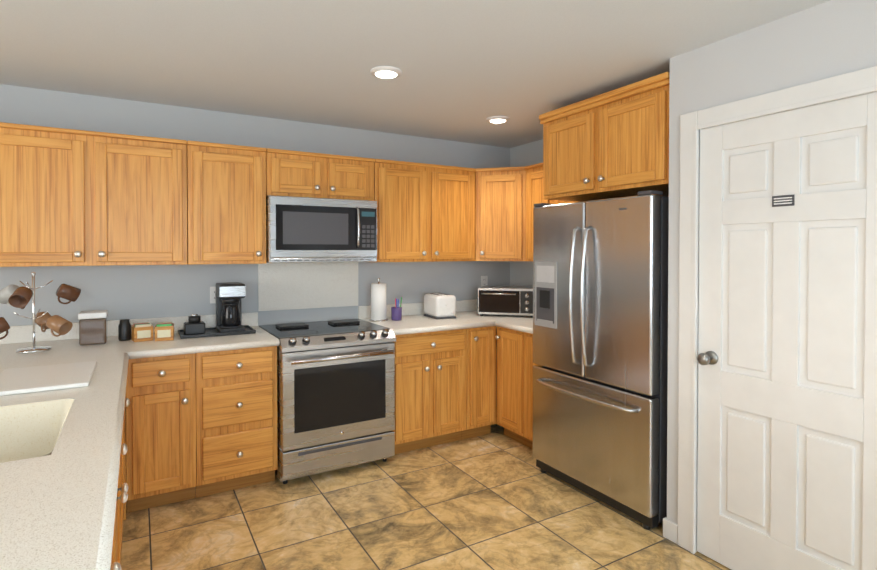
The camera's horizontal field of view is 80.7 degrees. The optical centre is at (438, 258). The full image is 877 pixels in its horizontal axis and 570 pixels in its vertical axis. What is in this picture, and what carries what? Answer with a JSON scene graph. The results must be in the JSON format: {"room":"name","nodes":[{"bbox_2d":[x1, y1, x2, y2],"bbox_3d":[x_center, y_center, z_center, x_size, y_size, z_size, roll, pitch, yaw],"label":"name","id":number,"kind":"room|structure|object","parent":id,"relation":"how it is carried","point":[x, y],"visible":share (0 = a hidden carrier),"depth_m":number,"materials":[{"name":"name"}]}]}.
{"room":"kitchen","nodes":[
{"label":"kitchen","id":0,"kind":"room"},
{"bbox_2d":[0,84,509,385],"bbox_3d":[-2.103,0.197,3.308,6.570,2.420,0.100,0,1,-30],"label":"wall","id":1,"kind":"structure","parent":0,"point":[118,292],"depth_m":3.53,"materials":[{"name":"paint"}]},
{"bbox_2d":[0,122,186,266],"bbox_3d":[-2.052,-0.342,3.052,0.998,0.765,0.374,0,1,-30],"label":"upper cabinet","id":2,"kind":"object","parent":1,"relation":"attached to","point":[71,197],"visible":1,"depth_m":2.94,"materials":[{"name":"brown wood"}]},
{"bbox_2d":[210,287,215,303],"bbox_3d":[-1.544,0.253,3.572,0.072,0.116,0.008,0,1,-30],"label":"electrical outlet","id":3,"kind":"object","parent":1,"relation":"attached to","point":[212,294],"visible":0.42,"depth_m":3.56,"materials":[{"name":"white plastic"}]},
{"bbox_2d":[187,140,266,264],"bbox_3d":[-1.415,-0.347,3.423,0.472,0.765,0.374,0,1,-30],"label":"upper cabinet","id":4,"kind":"object","parent":1,"relation":"attached to","point":[226,203],"visible":0.94,"depth_m":3.29,"materials":[{"name":"brown wood"}]},
{"bbox_2d":[258,262,357,310],"bbox_3d":[-0.967,0.203,3.905,0.764,0.352,0.006,0,1,-30],"label":"panel","id":5,"kind":"object","parent":1,"relation":"attached to","point":[285,286],"visible":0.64,"depth_m":3.89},
{"bbox_2d":[266,148,374,200],"bbox_3d":[-0.875,-0.579,3.734,0.774,0.310,0.374,0,1,-30],"label":"upper cabinet","id":6,"kind":"object","parent":1,"relation":"attached to","point":[302,174],"visible":0.96,"depth_m":3.59,"materials":[{"name":"brown wood"}]},
{"bbox_2d":[266,195,376,262],"bbox_3d":[-0.859,-0.197,3.714,0.768,0.447,0.436,0,1,-30],"label":"microwave","id":7,"kind":"object","parent":6,"relation":"attached to","point":[305,229],"visible":0.98,"depth_m":3.54,"materials":[{"name":"silver metal"}]},
{"bbox_2d":[374,159,475,261],"bbox_3d":[-0.148,-0.358,4.161,0.904,0.765,0.374,0,1,-30],"label":"upper cabinet","id":8,"kind":"object","parent":1,"relation":"attached to","point":[425,212],"visible":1,"depth_m":4.01,"materials":[{"name":"brown wood"}]},
{"bbox_2d":[481,276,487,285],"bbox_3d":[0.419,0.217,4.715,0.072,0.116,0.008,0,1,-30],"label":"electrical outlet","id":9,"kind":"object","parent":1,"relation":"attached to","point":[484,280],"visible":0.75,"depth_m":4.71,"materials":[{"name":"white plastic"}]},
{"bbox_2d":[475,166,525,260],"bbox_3d":[0.562,-0.362,4.432,0.620,0.765,0.622,0,1,-30],"label":"upper cabinet","id":10,"kind":"object","parent":1,"relation":"attached to","point":[500,213],"visible":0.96,"depth_m":4.21,"materials":[{"name":"brown wood"}]},
{"bbox_2d":[0,0,829,147],"bbox_3d":[-0.442,-1.022,0.439,6.570,0.100,6.700,0,1,-30],"label":"ceiling","id":11,"kind":"structure","parent":0,"point":[467,68],"depth_m":2.51,"materials":[{"name":"paint"}]},
{"bbox_2d":[370,66,401,78],"bbox_3d":[-0.282,-0.997,2.778,0.170,0.018,0.170,0,1,-30],"label":"recessed light","id":12,"kind":"object","parent":11,"relation":"in","point":[387,72],"visible":1,"depth_m":2.75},
{"bbox_2d":[486,116,509,122],"bbox_3d":[0.434,-1.012,3.773,0.170,0.018,0.170,0,1,-30],"label":"recessed light","id":13,"kind":"object","parent":11,"relation":"in","point":[497,119],"visible":1,"depth_m":3.74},
{"bbox_2d":[121,424,730,569],"bbox_3d":[-0.442,1.498,0.475,6.570,0.100,6.700,0,1,-30],"label":"floor","id":14,"kind":"structure","parent":0,"point":[496,498],"depth_m":2.74,"materials":[{"name":"tile"}]},
{"bbox_2d":[111,443,127,564],"bbox_3d":[-1.353,0.994,1.614,0.658,0.872,0.998,0,1,-30],"label":"base cabinet","id":15,"kind":"object","parent":14,"relation":"on","point":[116,546],"visible":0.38,"depth_m":1.79,"materials":[{"name":"brown wood"}]},
{"bbox_2d":[110,562,120,569],"bbox_3d":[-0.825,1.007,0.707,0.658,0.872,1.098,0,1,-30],"label":"knob","id":16,"kind":"object","parent":15,"relation":"attached to","point":[115,565],"visible":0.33,"depth_m":1.09,"materials":[{"name":"silver metal"}]},
{"bbox_2d":[123,396,126,519],"bbox_3d":[-2.128,0.976,2.888,0.652,0.874,0.615,0,1,-30],"label":"base cabinet","id":17,"kind":"object","parent":14,"relation":"on","point":[125,510],"visible":0.11,"depth_m":2.77,"materials":[{"name":"brown wood"}]},
{"bbox_2d":[0,312,279,569],"bbox_3d":[-1.253,0.559,1.764,1.878,0.290,3.427,0,1,-30],"label":"countertop","id":18,"kind":"structure","parent":17,"relation":"on","point":[60,450],"depth_m":1.54,"materials":[{"name":"beige stone"}]},
{"bbox_2d":[0,272,80,353],"bbox_3d":[-2.181,0.286,2.778,0.415,0.426,0.427,0,1,-30],"label":"mug tree","id":19,"kind":"object","parent":18,"relation":"on","point":[15,296],"visible":1,"depth_m":2.77,"materials":[{"name":"brown ceramic"}]},
{"bbox_2d":[0,361,96,395],"bbox_3d":[-1.654,0.499,2.165,0.340,0.017,0.465,0,1,-30],"label":"cutting board","id":20,"kind":"object","parent":18,"relation":"on","point":[40,378],"visible":0.98,"depth_m":2.13,"materials":[{"name":"white plastic"}]},
{"bbox_2d":[78,310,107,345],"bbox_3d":[-2.011,0.403,3.006,0.138,0.185,0.138,0,1,-30],"label":"canister","id":21,"kind":"object","parent":18,"relation":"on","point":[92,327],"visible":1,"depth_m":2.95,"materials":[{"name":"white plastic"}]},
{"bbox_2d":[118,319,130,340],"bbox_3d":[-1.893,0.431,3.110,0.066,0.125,0.066,0,1,-30],"label":"jar","id":22,"kind":"object","parent":18,"relation":"on","point":[124,329],"visible":1,"depth_m":3.09,"materials":[{"name":"black ceramic"}]},
{"bbox_2d":[131,322,152,341],"bbox_3d":[-1.799,0.445,3.129,0.100,0.097,0.141,-1,1,-38],"label":"box","id":23,"kind":"object","parent":18,"relation":"on","point":[140,332],"visible":0.96,"depth_m":3.08,"materials":[{"name":"brown wood"}]},
{"bbox_2d":[154,322,173,340],"bbox_3d":[-1.676,0.445,3.155,0.100,0.097,0.141,0,1,-25],"label":"box","id":24,"kind":"object","parent":18,"relation":"on","point":[163,331],"visible":1,"depth_m":3.10,"materials":[{"name":"brown wood"}]},
{"bbox_2d":[178,325,255,338],"bbox_3d":[-1.452,0.480,3.379,0.440,0.020,0.280,0,1,-30],"label":"tray","id":25,"kind":"object","parent":18,"relation":"on","point":[212,332],"visible":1,"depth_m":3.31,"materials":[{"name":"black plastic"}]},
{"bbox_2d":[184,314,205,334],"bbox_3d":[-1.554,0.419,3.284,0.120,0.126,0.100,0,1,-30],"label":"grinder","id":26,"kind":"object","parent":25,"relation":"on","point":[194,325],"visible":0.98,"depth_m":3.25,"materials":[{"name":"black plastic"}]},
{"bbox_2d":[215,282,245,332],"bbox_3d":[-1.376,0.323,3.414,0.158,0.315,0.252,0,1,-30],"label":"coffee maker","id":27,"kind":"object","parent":25,"relation":"on","point":[229,295],"visible":0.98,"depth_m":3.35,"materials":[{"name":"black plastic"}]},
{"bbox_2d":[120,398,129,549],"bbox_3d":[-1.777,0.983,2.341,0.658,0.872,0.680,0,1,-30],"label":"base cabinet","id":28,"kind":"object","parent":14,"relation":"on","point":[127,401],"visible":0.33,"depth_m":2.50,"materials":[{"name":"brown wood"}]},
{"bbox_2d":[126,353,195,512],"bbox_3d":[-1.681,0.972,3.115,0.344,0.872,0.672,0,1,-30],"label":"base cabinet","id":29,"kind":"object","parent":14,"relation":"on","point":[161,433],"visible":1,"depth_m":2.87,"materials":[{"name":"brown wood"}]},
{"bbox_2d":[195,346,277,497],"bbox_3d":[-1.334,0.969,3.317,0.456,0.872,0.672,0,1,-30],"label":"base cabinet","id":30,"kind":"object","parent":14,"relation":"on","point":[236,423],"visible":0.92,"depth_m":3.06,"materials":[{"name":"brown wood"}]},
{"bbox_2d":[259,319,395,483],"bbox_3d":[-0.776,0.935,3.580,0.760,0.933,0.754,0,1,-30],"label":"range","id":31,"kind":"object","parent":14,"relation":"on","point":[335,394],"visible":0.98,"depth_m":3.30,"materials":[{"name":"silver metal"}]},
{"bbox_2d":[393,329,466,453],"bbox_3d":[-0.198,0.960,3.978,0.632,0.872,0.672,0,1,-30],"label":"base cabinet","id":32,"kind":"object","parent":14,"relation":"on","point":[430,389],"visible":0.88,"depth_m":3.73,"materials":[{"name":"brown wood"}]},
{"bbox_2d":[358,299,532,334],"bbox_3d":[0.323,0.453,3.959,1.521,0.140,1.219,0,1,-30],"label":"countertop","id":33,"kind":"structure","parent":32,"relation":"on","point":[416,320],"depth_m":4.00,"materials":[{"name":"beige stone"}]},
{"bbox_2d":[369,278,387,321],"bbox_3d":[-0.464,0.316,3.999,0.150,0.330,0.150,0,1,-30],"label":"paper towel","id":34,"kind":"object","parent":33,"relation":"on","point":[378,301],"visible":1,"depth_m":3.95,"materials":[{"name":"white paper"}]},
{"bbox_2d":[391,297,401,320],"bbox_3d":[-0.327,0.390,4.021,0.084,0.183,0.083,0,1,-30],"label":"pen cup","id":35,"kind":"object","parent":33,"relation":"on","point":[396,313],"visible":1,"depth_m":3.99,"materials":[{"name":"purple plastic"}]},
{"bbox_2d":[424,293,455,318],"bbox_3d":[0.012,0.385,4.200,0.180,0.186,0.292,0,1,-24],"label":"toaster","id":36,"kind":"object","parent":33,"relation":"on","point":[439,306],"visible":1,"depth_m":4.09,"materials":[{"name":"white plastic"}]},
{"bbox_2d":[478,285,532,317],"bbox_3d":[0.582,0.359,4.325,0.470,0.234,0.342,0,1,15],"label":"toaster oven","id":37,"kind":"object","parent":33,"relation":"on","point":[505,300],"visible":0.92,"depth_m":4.20,"materials":[{"name":"silver metal"}]},
{"bbox_2d":[462,326,495,439],"bbox_3d":[0.194,0.956,4.207,0.272,0.872,0.672,0,1,-30],"label":"base cabinet","id":38,"kind":"object","parent":14,"relation":"on","point":[481,380],"visible":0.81,"depth_m":3.95,"materials":[{"name":"brown wood"}]},
{"bbox_2d":[495,327,532,448],"bbox_3d":[0.784,0.959,4.018,0.672,0.872,0.358,0,1,-30],"label":"base cabinet","id":39,"kind":"object","parent":14,"relation":"on","point":[511,382],"visible":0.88,"depth_m":3.85,"materials":[{"name":"brown wood"}]},
{"bbox_2d":[526,333,537,440],"bbox_3d":[0.936,0.963,3.757,0.672,0.872,0.242,0,1,-30],"label":"base cabinet","id":40,"kind":"object","parent":14,"relation":"on","point":[529,404],"visible":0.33,"depth_m":3.66,"materials":[{"name":"brown wood"}]},
{"bbox_2d":[533,190,668,529],"bbox_3d":[1.145,0.527,3.186,0.839,1.762,0.915,0,1,-30],"label":"fridge","id":41,"kind":"object","parent":14,"relation":"on","point":[600,328],"visible":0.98,"depth_m":2.88,"materials":[{"name":"silver metal"}]},
{"bbox_2d":[510,139,542,285],"bbox_3d":[2.379,0.215,2.042,0.100,2.420,6.600,0,1,-30],"label":"wall","id":42,"kind":"structure","parent":0,"point":[521,272],"depth_m":4.68,"materials":[{"name":"paint"}]},
{"bbox_2d":[524,163,575,261],"bbox_3d":[0.972,-0.355,3.971,0.374,0.765,0.610,0,1,-30],"label":"upper cabinet","id":43,"kind":"object","parent":42,"relation":"attached to","point":[534,183],"visible":0.17,"depth_m":4.08,"materials":[{"name":"brown wood"}]},
{"bbox_2d":[539,72,669,201],"bbox_3d":[1.212,-0.671,3.193,0.740,0.560,0.970,0,1,-30],"label":"upper cabinet","id":44,"kind":"object","parent":42,"relation":"attached to","point":[614,143],"visible":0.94,"depth_m":2.95,"materials":[{"name":"brown wood"}]},
{"bbox_2d":[667,0,876,523],"bbox_3d":[2.553,0.232,0.929,0.720,2.420,4.300,0,1,-30],"label":"wall","id":45,"kind":"structure","parent":0,"point":[829,39],"depth_m":2.26,"materials":[{"name":"paint"}]},
{"bbox_2d":[663,517,677,543],"bbox_3d":[2.541,1.394,0.952,0.733,0.095,4.304,0,1,-30],"label":"baseboard","id":46,"kind":"structure","parent":45,"relation":"attached to","point":[670,530],"depth_m":2.59,"materials":[{"name":"white paint"}]},
{"bbox_2d":[678,66,876,553],"bbox_3d":[1.467,0.364,2.158,0.122,2.120,0.942,0,1,-30],"label":"door frame","id":47,"kind":"structure","parent":45,"relation":"attached to","point":[834,88],"depth_m":2.47,"materials":[{"name":"white paint"}]},
{"bbox_2d":[697,92,876,569],"bbox_3d":[1.421,0.404,2.124,0.116,2.024,0.778,0,1,-30],"label":"door","id":48,"kind":"structure","parent":45,"relation":"in","point":[787,404],"depth_m":2.12,"materials":[{"name":"white paint"}]},
{"bbox_2d":[772,195,793,206],"bbox_3d":[1.429,-0.238,2.139,0.005,0.045,0.085,0,1,-30],"label":"door sign","id":49,"kind":"object","parent":48,"relation":"attached to","point":[783,200],"visible":1,"depth_m":2.14,"materials":[{"name":"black plastic"}]}
]}

